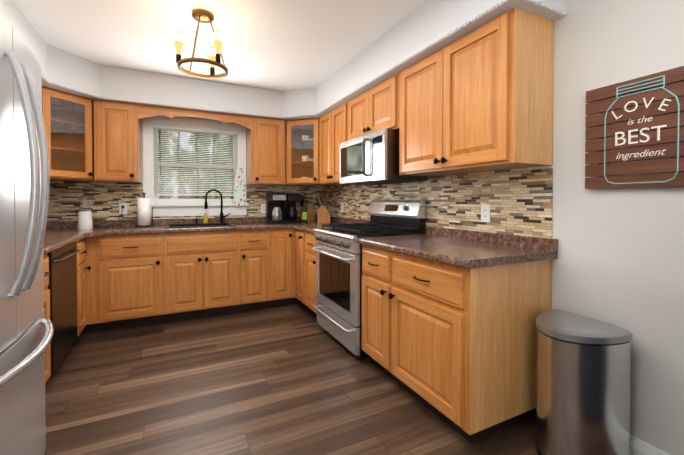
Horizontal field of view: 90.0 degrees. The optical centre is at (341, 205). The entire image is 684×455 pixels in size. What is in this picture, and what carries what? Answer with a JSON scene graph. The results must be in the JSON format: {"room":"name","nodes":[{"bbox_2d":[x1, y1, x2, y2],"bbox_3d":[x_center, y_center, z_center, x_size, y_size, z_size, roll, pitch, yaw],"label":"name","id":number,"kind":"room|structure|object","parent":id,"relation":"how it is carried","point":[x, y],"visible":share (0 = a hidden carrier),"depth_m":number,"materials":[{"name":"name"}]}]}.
{"room":"kitchen","nodes":[
{"label":"kitchen","id":0,"kind":"room"},
{"bbox_2d":[50,115,238,221],"bbox_3d":[-1.663,-0.092,3.963,3.310,2.440,0.100,0,1,-26],"label":"wall","id":1,"kind":"structure","parent":0,"point":[142,146],"depth_m":3.67,"materials":[{"name":"white paint"}]},
{"bbox_2d":[42,86,97,181],"bbox_3d":[-2.618,-0.610,3.087,0.625,0.760,0.610,0,1,-26],"label":"upper cabinet","id":2,"kind":"object","parent":1,"relation":"attached to","point":[68,118],"visible":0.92,"depth_m":3.17,"materials":[{"name":"brown wood"}]},
{"bbox_2d":[47,181,322,221],"bbox_3d":[-1.639,-0.045,3.916,3.108,0.393,0.005,0,1,-26],"label":"tile backsplash","id":3,"kind":"structure","parent":1,"relation":"attached to","point":[64,196],"depth_m":3.55,"materials":[{"name":"tile"}]},
{"bbox_2d":[119,203,126,213],"bbox_3d":[-2.295,0.038,3.586,0.070,0.116,0.007,0,1,-26],"label":"electrical outlet","id":4,"kind":"object","parent":3,"relation":"attached to","point":[124,211],"visible":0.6,"depth_m":3.59,"materials":[{"name":"white plastic"}]},
{"bbox_2d":[261,204,265,212],"bbox_3d":[-0.968,0.039,4.241,0.070,0.116,0.007,0,1,-26],"label":"electrical outlet","id":5,"kind":"object","parent":3,"relation":"attached to","point":[263,208],"visible":0.96,"depth_m":4.24,"materials":[{"name":"white plastic"}]},
{"bbox_2d":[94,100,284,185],"bbox_3d":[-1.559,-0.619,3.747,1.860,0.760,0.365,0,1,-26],"label":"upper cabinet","id":6,"kind":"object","parent":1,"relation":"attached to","point":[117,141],"visible":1,"depth_m":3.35,"materials":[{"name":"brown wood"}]},
{"bbox_2d":[138,105,250,129],"bbox_3d":[-1.525,-0.924,3.631,1.101,0.143,0.018,0,1,-26],"label":"window valance","id":7,"kind":"object","parent":6,"relation":"attached to","point":[144,111],"visible":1,"depth_m":3.58,"materials":[{"name":"brown wood"}]},
{"bbox_2d":[143,115,248,216],"bbox_3d":[-1.659,-0.428,3.930,1.120,1.098,0.155,0,1,-26],"label":"window","id":8,"kind":"structure","parent":1,"relation":"in","point":[178,207],"depth_m":3.86,"materials":[{"name":"white"}]},
{"bbox_2d":[154,125,236,195],"bbox_3d":[-1.655,-0.494,3.920,0.878,0.769,0.036,0,1,-26],"label":"window blinds","id":9,"kind":"object","parent":8,"relation":"attached to","point":[211,131],"visible":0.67,"depth_m":3.91,"materials":[{"name":"white plastic"}]},
{"bbox_2d":[234,167,245,206],"bbox_3d":[-1.223,-0.220,4.067,0.140,0.472,0.061,0,1,-26],"label":"hanging towel","id":10,"kind":"object","parent":8,"relation":"hanging from","point":[239,191],"visible":0.98,"depth_m":4.05,"materials":[{"name":"white fabric"}]},
{"bbox_2d":[11,0,425,90],"bbox_3d":[-0.401,-1.307,1.391,3.310,0.060,5.800,0,1,-26],"label":"ceiling","id":11,"kind":"structure","parent":0,"point":[281,45],"depth_m":2.56,"materials":[{"name":"white paint"}]},
{"bbox_2d":[173,9,227,78],"bbox_3d":[-0.953,-1.101,2.318,0.341,0.375,0.325,0,1,-26],"label":"ceiling light","id":12,"kind":"object","parent":11,"relation":"hanging from","point":[214,51],"visible":1,"depth_m":2.25,"materials":[{"name":"gold metal"}]},
{"bbox_2d":[0,0,565,120],"bbox_3d":[-0.821,-1.133,2.245,3.108,0.309,3.699,0,1,-26],"label":"soffit","id":13,"kind":"structure","parent":0,"point":[423,25],"depth_m":2.98,"materials":[{"name":"grey paint"}]},
{"bbox_2d":[41,0,566,117],"bbox_3d":[-0.686,-0.989,2.396,2.724,0.021,2.796,0,1,-26],"label":"crown molding","id":14,"kind":"structure","parent":13,"relation":"attached to","point":[552,8],"depth_m":2.53,"materials":[{"name":"grey paint"}]},
{"bbox_2d":[44,303,537,454],"bbox_3d":[-0.401,1.192,1.425,3.310,0.060,5.800,0,1,-26],"label":"floor","id":15,"kind":"structure","parent":0,"point":[295,379],"depth_m":2.03,"materials":[{"name":"brown wood"}]},
{"bbox_2d":[0,14,53,454],"bbox_3d":[-1.432,0.273,1.015,0.868,1.790,0.910,0,1,-26],"label":"fridge","id":16,"kind":"object","parent":15,"relation":"on","point":[25,338],"visible":1,"depth_m":1.18,"materials":[{"name":"grey metal"}]},
{"bbox_2d":[43,250,54,382],"bbox_3d":[-1.913,0.721,1.670,0.618,0.876,0.630,0,1,-26],"label":"base cabinet","id":17,"kind":"object","parent":15,"relation":"on","point":[49,258],"depth_m":2.10,"materials":[{"name":"brown wood"}]},
{"bbox_2d":[55,239,82,370],"bbox_3d":[-2.209,0.713,2.271,0.618,0.876,0.711,0,1,-26],"label":"dishwasher","id":18,"kind":"object","parent":15,"relation":"on","point":[65,302],"depth_m":2.41,"materials":[{"name":"black metal"}]},
{"bbox_2d":[83,238,90,328],"bbox_3d":[-2.412,0.707,2.682,0.618,0.876,0.353,0,1,-26],"label":"base cabinet","id":19,"kind":"object","parent":15,"relation":"on","point":[84,243],"depth_m":2.89,"materials":[{"name":"brown wood"}]},
{"bbox_2d":[43,220,110,254],"bbox_3d":[-2.040,0.227,2.103,0.780,0.101,1.570,0,1,-26],"label":"countertop","id":20,"kind":"structure","parent":19,"relation":"on","point":[57,236],"depth_m":2.85,"materials":[{"name":"stone"}]},
{"bbox_2d":[80,235,107,333],"bbox_3d":[-2.558,0.701,3.131,0.755,0.876,0.618,0,1,-26],"label":"base cabinet","id":21,"kind":"object","parent":15,"relation":"on","point":[97,246],"depth_m":3.00,"materials":[{"name":"brown wood"}]},
{"bbox_2d":[108,233,175,329],"bbox_3d":[-2.008,0.698,3.403,0.585,0.876,0.618,0,1,-26],"label":"base cabinet","id":22,"kind":"object","parent":15,"relation":"on","point":[133,280],"depth_m":3.13,"materials":[{"name":"brown wood"}]},
{"bbox_2d":[164,236,231,322],"bbox_3d":[-1.508,0.762,3.650,0.670,0.740,0.618,0,1,-26],"label":"base cabinet","id":23,"kind":"object","parent":15,"relation":"on","point":[195,268],"depth_m":3.35,"materials":[{"name":"brown wood"}]},
{"bbox_2d":[220,229,275,312],"bbox_3d":[-1.062,0.691,3.870,0.461,0.876,0.618,0,1,-26],"label":"base cabinet","id":24,"kind":"object","parent":15,"relation":"on","point":[251,253],"depth_m":3.59,"materials":[{"name":"brown wood"}]},
{"bbox_2d":[276,228,291,306],"bbox_3d":[-0.838,0.690,3.980,0.335,0.876,0.618,0,1,-26],"label":"base cabinet","id":25,"kind":"object","parent":15,"relation":"on","point":[283,236],"depth_m":3.74,"materials":[{"name":"brown wood"}]},
{"bbox_2d":[292,228,301,304],"bbox_3d":[-0.424,0.687,4.185,0.700,0.876,0.618,0,1,-26],"label":"base cabinet","id":26,"kind":"object","parent":15,"relation":"on","point":[294,300],"depth_m":3.81,"materials":[{"name":"brown wood"}]},
{"bbox_2d":[47,217,290,234],"bbox_3d":[-1.492,0.206,3.622,3.108,0.101,0.669,0,1,-26],"label":"countertop","id":27,"kind":"structure","parent":26,"relation":"on","point":[123,227],"depth_m":3.56,"materials":[{"name":"stone"}]},
{"bbox_2d":[78,196,123,228],"bbox_3d":[-2.358,0.063,3.358,0.340,0.316,0.343,0,1,-26],"label":"blender","id":28,"kind":"object","parent":27,"relation":"on","point":[85,220],"visible":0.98,"depth_m":3.17,"materials":[{"name":"white plastic"}]},
{"bbox_2d":[135,193,153,226],"bbox_3d":[-2.023,0.045,3.498,0.170,0.347,0.170,0,1,-26],"label":"paper towel holder","id":29,"kind":"object","parent":27,"relation":"on","point":[143,211],"visible":1,"depth_m":3.45,"materials":[{"name":"black"}]},
{"bbox_2d":[166,223,235,227],"bbox_3d":[-1.501,0.294,3.630,0.650,0.172,0.460,0,1,-26],"label":"sink","id":30,"kind":"object","parent":27,"relation":"in","point":[196,225],"visible":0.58,"depth_m":3.73,"materials":[{"name":"black"}]},
{"bbox_2d":[203,209,207,222],"bbox_3d":[-1.549,0.129,3.884,0.051,0.168,0.056,0,1,-26],"label":"soap bottle","id":31,"kind":"object","parent":27,"relation":"on","point":[205,218],"visible":0.81,"depth_m":3.87,"materials":[{"name":"yellow plastic"}]},
{"bbox_2d":[204,189,230,222],"bbox_3d":[-1.433,0.015,3.946,0.290,0.396,0.058,0,1,-26],"label":"faucet","id":32,"kind":"object","parent":27,"relation":"on","point":[221,212],"visible":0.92,"depth_m":3.95,"materials":[{"name":"black metal"}]},
{"bbox_2d":[266,192,286,223],"bbox_3d":[-0.790,0.029,4.101,0.175,0.362,0.310,0,1,-26],"label":"coffee maker","id":33,"kind":"object","parent":27,"relation":"on","point":[274,200],"visible":1,"depth_m":4.02,"materials":[{"name":"black plastic"}]},
{"bbox_2d":[282,193,301,222],"bbox_3d":[-0.622,0.033,4.189,0.165,0.352,0.300,0,1,-26],"label":"coffee maker","id":34,"kind":"object","parent":27,"relation":"on","point":[289,212],"visible":0.92,"depth_m":4.10,"materials":[{"name":"black plastic"}]},
{"bbox_2d":[302,200,307,222],"bbox_3d":[-0.441,0.073,4.067,0.064,0.276,0.065,0,1,-26],"label":"oil bottle","id":35,"kind":"object","parent":27,"relation":"on","point":[304,215],"visible":1,"depth_m":4.04,"materials":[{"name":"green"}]},
{"bbox_2d":[300,195,314,221],"bbox_3d":[-0.447,0.042,4.308,0.183,0.331,0.100,1,1,39],"label":"knife block","id":36,"kind":"object","parent":27,"relation":"on","point":[311,216],"visible":0.5,"depth_m":4.29,"materials":[{"name":"brown wood"}]},
{"bbox_2d":[315,197,330,222],"bbox_3d":[-0.231,0.054,4.144,0.183,0.312,0.090,0,1,4],"label":"knife block","id":37,"kind":"object","parent":27,"relation":"on","point":[324,215],"visible":1,"depth_m":4.10,"materials":[{"name":"brown wood"}]},
{"bbox_2d":[295,229,298,299],"bbox_3d":[-0.185,0.692,3.794,0.618,0.876,0.329,0,1,-26],"label":"base cabinet","id":38,"kind":"object","parent":15,"relation":"on","point":[296,230],"depth_m":3.70,"materials":[{"name":"brown wood"}]},
{"bbox_2d":[291,216,369,232],"bbox_3d":[-0.094,0.207,3.568,0.648,0.101,0.665,0,1,-26],"label":"countertop","id":39,"kind":"structure","parent":38,"relation":"on","point":[309,226],"depth_m":3.80,"materials":[{"name":"stone"}]},
{"bbox_2d":[299,230,316,316],"bbox_3d":[-0.039,0.696,3.499,0.618,0.876,0.481,0,1,-26],"label":"base cabinet","id":40,"kind":"object","parent":15,"relation":"on","point":[307,257],"depth_m":3.44,"materials":[{"name":"brown wood"}]},
{"bbox_2d":[311,200,425,360],"bbox_3d":[0.181,0.550,2.910,0.705,1.185,0.758,0,1,-26],"label":"stove","id":41,"kind":"object","parent":15,"relation":"on","point":[338,250],"visible":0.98,"depth_m":2.73,"materials":[{"name":"silver metal"}]},
{"bbox_2d":[362,244,386,373],"bbox_3d":[0.490,0.711,2.428,0.618,0.876,0.380,0,1,-26],"label":"base cabinet","id":42,"kind":"object","parent":15,"relation":"on","point":[374,260],"depth_m":2.29,"materials":[{"name":"brown wood"}]},
{"bbox_2d":[357,226,557,268],"bbox_3d":[0.622,0.226,2.123,0.644,0.101,1.029,0,1,-26],"label":"countertop","id":43,"kind":"structure","parent":42,"relation":"on","point":[468,249],"depth_m":1.94,"materials":[{"name":"stone"}]},
{"bbox_2d":[387,250,551,442],"bbox_3d":[0.712,0.717,1.979,0.618,0.876,0.621,0,1,-26],"label":"base cabinet","id":44,"kind":"object","parent":15,"relation":"on","point":[454,347],"depth_m":1.71,"materials":[{"name":"brown wood"}]},
{"bbox_2d":[535,309,632,454],"bbox_3d":[1.022,0.846,1.554,0.310,0.630,0.356,0,1,-26],"label":"trash can","id":45,"kind":"object","parent":15,"relation":"on","point":[583,383],"visible":1,"depth_m":1.45,"materials":[{"name":"silver metal"}]},
{"bbox_2d":[428,0,683,454],"bbox_3d":[1.061,-0.066,2.074,0.100,2.440,5.700,0,1,-26],"label":"wall","id":46,"kind":"structure","parent":0,"point":[619,261],"depth_m":1.53,"materials":[{"name":"white paint"}]},
{"bbox_2d":[279,118,340,185],"bbox_3d":[-0.382,-0.625,4.184,0.610,0.760,0.625,0,1,-26],"label":"upper cabinet","id":47,"kind":"object","parent":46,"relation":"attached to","point":[297,168],"visible":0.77,"depth_m":4.03,"materials":[{"name":"brown wood"}]},
{"bbox_2d":[301,156,313,160],"bbox_3d":[-0.334,-0.607,4.240,0.334,0.176,0.380,0,1,-2],"label":"dish","id":48,"kind":"object","parent":47,"relation":"in","point":[308,159],"depth_m":4.08,"materials":[{"name":"white ceramic"}]},
{"bbox_2d":[301,135,313,140],"bbox_3d":[-0.331,-0.847,4.241,0.337,0.176,0.371,0,1,-5],"label":"dish","id":49,"kind":"object","parent":47,"relation":"in","point":[305,136],"depth_m":4.06,"materials":[{"name":"white ceramic"}]},
{"bbox_2d":[320,104,344,184],"bbox_3d":[0.037,-0.618,3.653,0.328,0.760,0.698,0,1,-26],"label":"upper cabinet","id":50,"kind":"object","parent":46,"relation":"attached to","point":[331,123],"depth_m":3.59,"materials":[{"name":"brown wood"}]},
{"bbox_2d":[344,75,395,141],"bbox_3d":[0.373,-0.785,2.970,0.328,0.408,0.818,0,1,-26],"label":"upper cabinet","id":51,"kind":"object","parent":46,"relation":"attached to","point":[373,110],"depth_m":2.85,"materials":[{"name":"brown wood"}]},
{"bbox_2d":[339,128,426,184],"bbox_3d":[0.303,-0.385,2.958,0.456,0.386,0.758,0,1,-26],"label":"over-the-range microwave","id":52,"kind":"object","parent":51,"relation":"attached to","point":[372,158],"visible":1,"depth_m":2.72,"materials":[{"name":"silver metal"}]},
{"bbox_2d":[323,165,552,238],"bbox_3d":[0.440,-0.187,3.210,0.005,0.850,3.090,0,1,-26],"label":"tile backsplash","id":53,"kind":"structure","parent":46,"relation":"attached to","point":[519,201],"depth_m":2.29,"materials":[{"name":"tile"}]},
{"bbox_2d":[341,202,343,211],"bbox_3d":[0.002,0.026,4.084,0.007,0.116,0.070,0,1,-26],"label":"electrical outlet","id":54,"kind":"object","parent":53,"relation":"attached to","point":[342,206],"visible":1,"depth_m":4.07,"materials":[{"name":"white plastic"}]},
{"bbox_2d":[481,204,489,221],"bbox_3d":[0.927,0.052,2.211,0.007,0.116,0.070,0,1,-26],"label":"electrical outlet","id":55,"kind":"object","parent":53,"relation":"attached to","point":[485,212],"visible":1,"depth_m":2.21,"materials":[{"name":"white plastic"}]},
{"bbox_2d":[396,7,553,175],"bbox_3d":[0.767,-0.598,2.175,0.328,0.760,0.956,0,1,-26],"label":"upper cabinet","id":56,"kind":"object","parent":46,"relation":"attached to","point":[479,99],"depth_m":1.84,"materials":[{"name":"brown wood"}]},
{"bbox_2d":[585,66,683,188],"bbox_3d":[1.282,-0.311,1.469,0.033,0.470,0.425,0,1,-26],"label":"sign","id":57,"kind":"object","parent":46,"relation":"attached to","point":[604,105],"visible":0.98,"depth_m":1.47,"materials":[{"name":"brown wood"}]},
{"bbox_2d":[630,435,668,454],"bbox_3d":[1.669,1.102,0.724,0.016,0.140,2.509,0,1,-26],"label":"baseboard","id":58,"kind":"structure","parent":46,"relation":"attached to","point":[638,446],"depth_m":1.48,"materials":[{"name":"white wood"}]},
{"label":"outside","id":59,"kind":"structure","parent":0,"visible":0},
{"bbox_2d":[158,130,233,198],"bbox_3d":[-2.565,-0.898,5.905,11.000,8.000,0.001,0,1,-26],"label":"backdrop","id":60,"kind":"structure","parent":59,"point":[184,139],"depth_m":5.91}
]}

